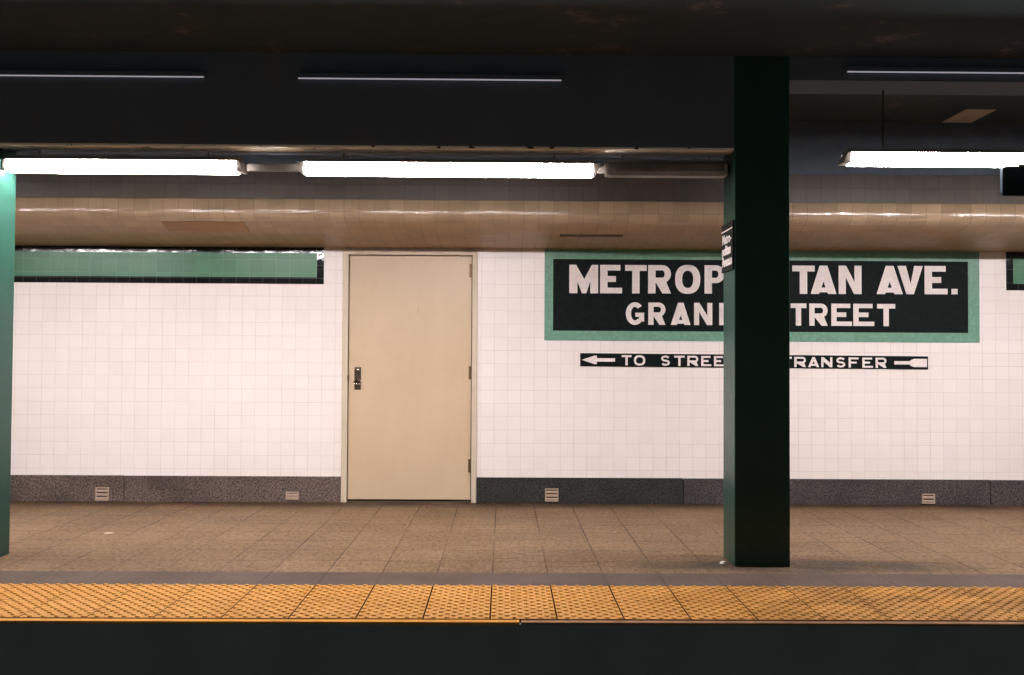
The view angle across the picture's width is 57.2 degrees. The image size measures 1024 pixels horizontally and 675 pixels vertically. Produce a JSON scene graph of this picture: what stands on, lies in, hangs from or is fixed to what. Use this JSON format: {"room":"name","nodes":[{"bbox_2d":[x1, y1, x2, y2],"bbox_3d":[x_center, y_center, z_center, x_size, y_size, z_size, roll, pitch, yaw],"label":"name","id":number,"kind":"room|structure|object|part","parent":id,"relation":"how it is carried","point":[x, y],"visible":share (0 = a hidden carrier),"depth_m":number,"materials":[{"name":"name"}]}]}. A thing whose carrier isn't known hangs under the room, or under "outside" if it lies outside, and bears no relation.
{"room":"metro station","nodes":[
{"label":"metro station","id":0,"kind":"room"},
{"bbox_2d":[0,501,1023,574],"bbox_3d":[-0.063,1.363,6.473,13.200,0.060,2.532,0,-1,0],"label":"floor","id":1,"kind":"structure","parent":0,"point":[44,535],"depth_m":6.19,"materials":[{"name":"brown tile"}]},
{"bbox_2d":[0,148,15,556],"bbox_3d":[-3.161,-0.185,5.526,0.319,2.955,0.280,0,-1,0],"label":"column","id":2,"kind":"structure","parent":1,"relation":"on","point":[7,179],"depth_m":5.58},
{"bbox_2d":[244,164,604,173],"bbox_3d":[-0.855,-1.019,5.671,4.275,0.044,0.025,0,-1,0],"label":"conduit","id":3,"kind":"object","parent":2,"relation":"attached to","point":[249,167],"visible":0.02,"depth_m":5.65,"materials":[{"name":"grey metal"}]},
{"bbox_2d":[723,56,789,566],"bbox_3d":[1.443,-0.158,5.565,0.319,2.955,0.280,0,-1,0],"label":"column","id":4,"kind":"structure","parent":1,"relation":"on","point":[756,418],"depth_m":5.43,"materials":[{"name":"green metal"}]},
{"bbox_2d":[721,220,733,272],"bbox_3d":[1.279,-0.536,5.573,0.013,0.285,0.275,0,-1,0],"label":"sign","id":5,"kind":"object","parent":4,"relation":"attached to","point":[727,233],"visible":1,"depth_m":5.54,"materials":[{"name":"black metal"}]},
{"bbox_2d":[0,0,1023,122],"bbox_3d":[-0.013,-1.781,2.753,13.200,0.150,10.420,0,-1,0],"label":"ceiling","id":6,"kind":"structure","parent":0,"point":[791,28],"depth_m":5.04,"materials":[{"name":"black paint"}]},
{"bbox_2d":[0,50,733,157],"bbox_3d":[-0.852,-1.370,5.575,4.284,0.548,0.277,0,-1,0],"label":"girder","id":7,"kind":"object","parent":6,"relation":"attached to","point":[246,103],"visible":1,"depth_m":5.44,"materials":[{"name":"black metal"}]},
{"bbox_2d":[0,70,205,77],"bbox_3d":[-2.503,-1.516,5.413,1.469,0.035,0.028,0,-1,0],"label":"strip light","id":8,"kind":"object","parent":7,"relation":"attached to","point":[59,73],"visible":1,"depth_m":5.40,"materials":[{"name":"black paint"}]},
{"bbox_2d":[0,150,246,174],"bbox_3d":[-2.285,-1.040,5.552,1.412,0.128,0.179,0,-1,0],"label":"tube light","id":9,"kind":"object","parent":7,"relation":"hanging from","point":[38,163],"visible":1,"depth_m":5.52,"materials":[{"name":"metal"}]},
{"bbox_2d":[5,159,239,174],"bbox_3d":[-2.299,-1.011,5.565,1.349,0.070,0.102,0,-1,0],"label":"diffuser","id":10,"kind":"object","parent":9,"relation":"attached to","point":[75,166],"depth_m":5.52,"materials":[{"name":"white plastic"}]},
{"bbox_2d":[297,73,561,80],"bbox_3d":[-0.474,-1.502,5.430,1.528,0.035,0.028,0,-1,0],"label":"strip light","id":11,"kind":"object","parent":7,"relation":"attached to","point":[368,76],"visible":1,"depth_m":5.42,"materials":[{"name":"black paint"}]},
{"bbox_2d":[296,153,599,177],"bbox_3d":[-0.374,-1.025,5.568,1.791,0.128,0.179,0,-1,0],"label":"tube light","id":12,"kind":"object","parent":7,"relation":"hanging from","point":[343,166],"visible":1,"depth_m":5.54,"materials":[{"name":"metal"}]},
{"bbox_2d":[304,162,592,177],"bbox_3d":[-0.374,-0.996,5.581,1.699,0.070,0.102,0,-1,0],"label":"diffuser","id":13,"kind":"object","parent":12,"relation":"attached to","point":[401,169],"depth_m":5.54,"materials":[{"name":"white plastic"}]},
{"bbox_2d":[605,155,729,177],"bbox_3d":[0.916,-1.020,5.579,0.715,0.128,0.179,0,-1,0],"label":"tube light","id":14,"kind":"object","parent":7,"relation":"hanging from","point":[622,168],"visible":1,"depth_m":5.55,"materials":[{"name":"metal"}]},
{"bbox_2d":[608,164,724,177],"bbox_3d":[0.916,-0.990,5.592,0.679,0.070,0.102,0,-1,0],"label":"diffuser","id":15,"kind":"object","parent":14,"relation":"attached to","point":[614,170],"depth_m":5.55,"materials":[{"name":"grey plastic"}]},
{"bbox_2d":[16,121,1023,175],"bbox_3d":[-0.051,-1.411,6.975,13.200,0.390,0.120,0,-1,0],"label":"trim","id":16,"kind":"structure","parent":6,"relation":"attached to","point":[815,147],"depth_m":6.94,"materials":[{"name":"paint"}]},
{"bbox_2d":[789,57,1023,95],"bbox_3d":[4.086,-1.546,5.622,4.950,0.138,0.277,0,-1,0],"label":"girder","id":17,"kind":"object","parent":6,"relation":"attached to","point":[807,75],"visible":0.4,"depth_m":5.47,"materials":[{"name":"black metal"}]},
{"bbox_2d":[837,90,1023,166],"bbox_3d":[2.767,-1.249,5.596,1.626,0.451,0.179,0,-1,0],"label":"tube light","id":18,"kind":"object","parent":17,"relation":"hanging from","point":[882,157],"visible":1,"depth_m":5.56,"materials":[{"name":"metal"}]},
{"bbox_2d":[847,152,1023,166],"bbox_3d":[2.784,-1.058,5.605,1.554,0.070,0.102,0,-1,0],"label":"diffuser","id":19,"kind":"object","parent":18,"relation":"attached to","point":[882,159],"depth_m":5.56,"materials":[{"name":"white plastic"}]},
{"bbox_2d":[1000,164,1023,195],"bbox_3d":[3.013,-0.930,5.550,0.250,0.188,0.024,0,-1,0],"label":"box","id":20,"kind":"object","parent":18,"relation":"hanging from","point":[1011,177],"visible":1,"depth_m":5.54,"materials":[{"name":"black paint"}]},
{"bbox_2d":[845,66,1023,73],"bbox_3d":[2.674,-1.548,5.458,1.477,0.035,0.028,0,-1,0],"label":"strip light","id":21,"kind":"object","parent":17,"relation":"attached to","point":[861,69],"visible":1,"depth_m":5.44,"materials":[{"name":"black paint"}]},
{"bbox_2d":[943,109,995,122],"bbox_3d":[3.277,-1.590,6.745,0.210,0.008,0.355,0,-1,0],"label":"ceiling panel","id":22,"kind":"object","parent":6,"relation":"attached to","point":[967,115],"depth_m":6.72,"materials":[{"name":"paint"}]},
{"bbox_2d":[0,623,1023,674],"bbox_3d":[-0.048,1.913,4.333,13.200,1.240,0.245,0,-1,0],"label":"platform","id":23,"kind":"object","parent":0,"point":[25,648],"visible":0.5,"depth_m":4.22,"materials":[{"name":"concrete"}]},
{"bbox_2d":[0,618,518,624],"bbox_3d":[-3.305,1.265,4.211,6.676,0.012,0.042,0,-1,0],"label":"strip","id":24,"kind":"object","parent":23,"relation":"on","point":[2,620],"visible":1,"depth_m":4.21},
{"bbox_2d":[0,583,1023,622],"bbox_3d":[-0.046,1.293,4.576,13.200,0.031,0.632,0,-1,0],"label":"tactile strip","id":25,"kind":"object","parent":23,"relation":"on","point":[117,601],"visible":1,"depth_m":4.54,"materials":[{"name":"yellow rubber"}]},
{"bbox_2d":[0,571,1023,587],"bbox_3d":[-0.051,1.329,5.049,13.200,0.060,0.317,0,-1,0],"label":"floor border strip","id":26,"kind":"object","parent":23,"relation":"on","point":[6,577],"depth_m":5.06,"materials":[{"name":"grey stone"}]},
{"bbox_2d":[521,620,1023,625],"bbox_3d":[3.299,1.303,4.268,6.516,0.010,0.040,0,-1,0],"label":"strip","id":27,"kind":"object","parent":23,"relation":"on","point":[543,622],"visible":1,"depth_m":4.24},
{"bbox_2d":[11,248,1023,503],"bbox_3d":[-0.066,-0.085,7.849,13.200,2.900,0.150,0,-1,0],"label":"wall","id":28,"kind":"structure","parent":0,"point":[127,379],"depth_m":7.76,"materials":[{"name":"white tile"}]},
{"bbox_2d":[95,487,108,500],"bbox_3d":[-3.352,1.280,7.685,0.110,0.110,0.012,0,-1,0],"label":"air vent","id":29,"kind":"object","parent":28,"relation":"attached to","point":[101,493],"visible":1,"depth_m":7.68,"materials":[{"name":"metal"}]},
{"bbox_2d":[14,245,323,283],"bbox_3d":[-4.058,-0.607,7.749,5.009,0.305,0.005,0,-1,0],"label":"tile band","id":30,"kind":"object","parent":28,"relation":"attached to","point":[51,264],"visible":1,"depth_m":7.76,"materials":[{"name":"green tile"}]},
{"bbox_2d":[10,475,340,502],"bbox_3d":[-4.039,1.232,7.698,5.261,0.214,0.022,0,-1,0],"label":"baseboard","id":31,"kind":"structure","parent":28,"relation":"attached to","point":[311,489],"depth_m":7.70,"materials":[{"name":"grey stone"}]},
{"bbox_2d":[161,221,248,231],"bbox_3d":[-2.282,-0.830,7.002,0.605,0.059,0.170,0,-1,0],"label":"hatch","id":32,"kind":"object","parent":28,"relation":"attached to","point":[217,226],"visible":1,"depth_m":7.00,"materials":[{"name":"brown metal"}]},
{"bbox_2d":[286,492,298,499],"bbox_3d":[-1.800,1.297,7.698,0.105,0.066,0.012,0,-1,0],"label":"air vent","id":33,"kind":"object","parent":28,"relation":"attached to","point":[289,495],"visible":1,"depth_m":7.69,"materials":[{"name":"metal"}]},
{"bbox_2d":[341,251,477,502],"bbox_3d":[-0.845,0.324,7.784,1.110,2.071,0.127,0,-1,0],"label":"door","id":34,"kind":"structure","parent":28,"relation":"in","point":[409,426],"depth_m":7.76,"materials":[{"name":"beige paint"}]},
{"bbox_3d":[-1.273,0.337,7.753,0.054,0.187,0.008,0,-1,0],"label":"lock plate","id":35,"kind":"part","parent":34,"relation":"part of","materials":[{"name":"metal"}]},
{"bbox_2d":[15,197,1023,251],"bbox_3d":[-0.057,-0.872,7.342,13.200,0.252,0.940,0,-1,0],"label":"trim","id":36,"kind":"structure","parent":28,"relation":"attached to","point":[39,221],"depth_m":6.96,"materials":[{"name":"beige tile"}]},
{"bbox_2d":[16,172,1023,203],"bbox_3d":[-0.052,-1.113,6.913,13.200,0.210,0.001,0,-1,0],"label":"trim","id":37,"kind":"structure","parent":28,"relation":"attached to","point":[816,188],"depth_m":6.91,"materials":[{"name":"grey tile"}]},
{"bbox_2d":[545,488,557,501],"bbox_3d":[0.326,1.294,7.717,0.110,0.108,0.012,0,-1,0],"label":"air vent","id":38,"kind":"object","parent":28,"relation":"attached to","point":[551,494],"visible":1,"depth_m":7.71,"materials":[{"name":"metal"}]},
{"bbox_2d":[559,234,622,236],"bbox_3d":[0.604,-0.778,7.163,0.480,0.016,0.065,0,-1,0],"label":"soffit slot","id":39,"kind":"object","parent":28,"relation":"attached to","point":[561,235],"visible":1,"depth_m":7.14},
{"bbox_2d":[476,477,1023,505],"bbox_3d":[3.116,1.275,7.758,6.815,0.211,0.022,0,-1,0],"label":"baseboard","id":40,"kind":"structure","parent":28,"relation":"attached to","point":[696,490],"depth_m":7.74,"materials":[{"name":"grey stone"}]},
{"bbox_2d":[580,353,927,369],"bbox_3d":[2.006,0.197,7.781,2.885,0.120,0.012,0,-1,0],"label":"direction sign","id":41,"kind":"object","parent":28,"relation":"attached to","point":[586,359],"visible":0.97,"depth_m":7.78,"materials":[{"name":"black tile"}]},
{"bbox_2d":[544,249,979,342],"bbox_3d":[2.076,-0.344,7.795,3.614,0.754,0.012,0,-1,0],"label":"name sign","id":42,"kind":"object","parent":28,"relation":"attached to","point":[590,295],"visible":0.75,"depth_m":7.79,"materials":[{"name":"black tile"}]},
{"bbox_2d":[922,494,934,503],"bbox_3d":[3.431,1.329,7.743,0.108,0.082,0.012,0,-1,0],"label":"air vent","id":43,"kind":"object","parent":28,"relation":"attached to","point":[926,498],"visible":1,"depth_m":7.74,"materials":[{"name":"metal"}]},
{"bbox_2d":[1006,252,1023,289],"bbox_3d":[5.273,-0.546,7.828,2.327,0.321,0.005,0,-1,0],"label":"tile band","id":44,"kind":"object","parent":28,"relation":"attached to","point":[1014,261],"visible":1,"depth_m":7.82,"materials":[{"name":"green tile"}]}
]}

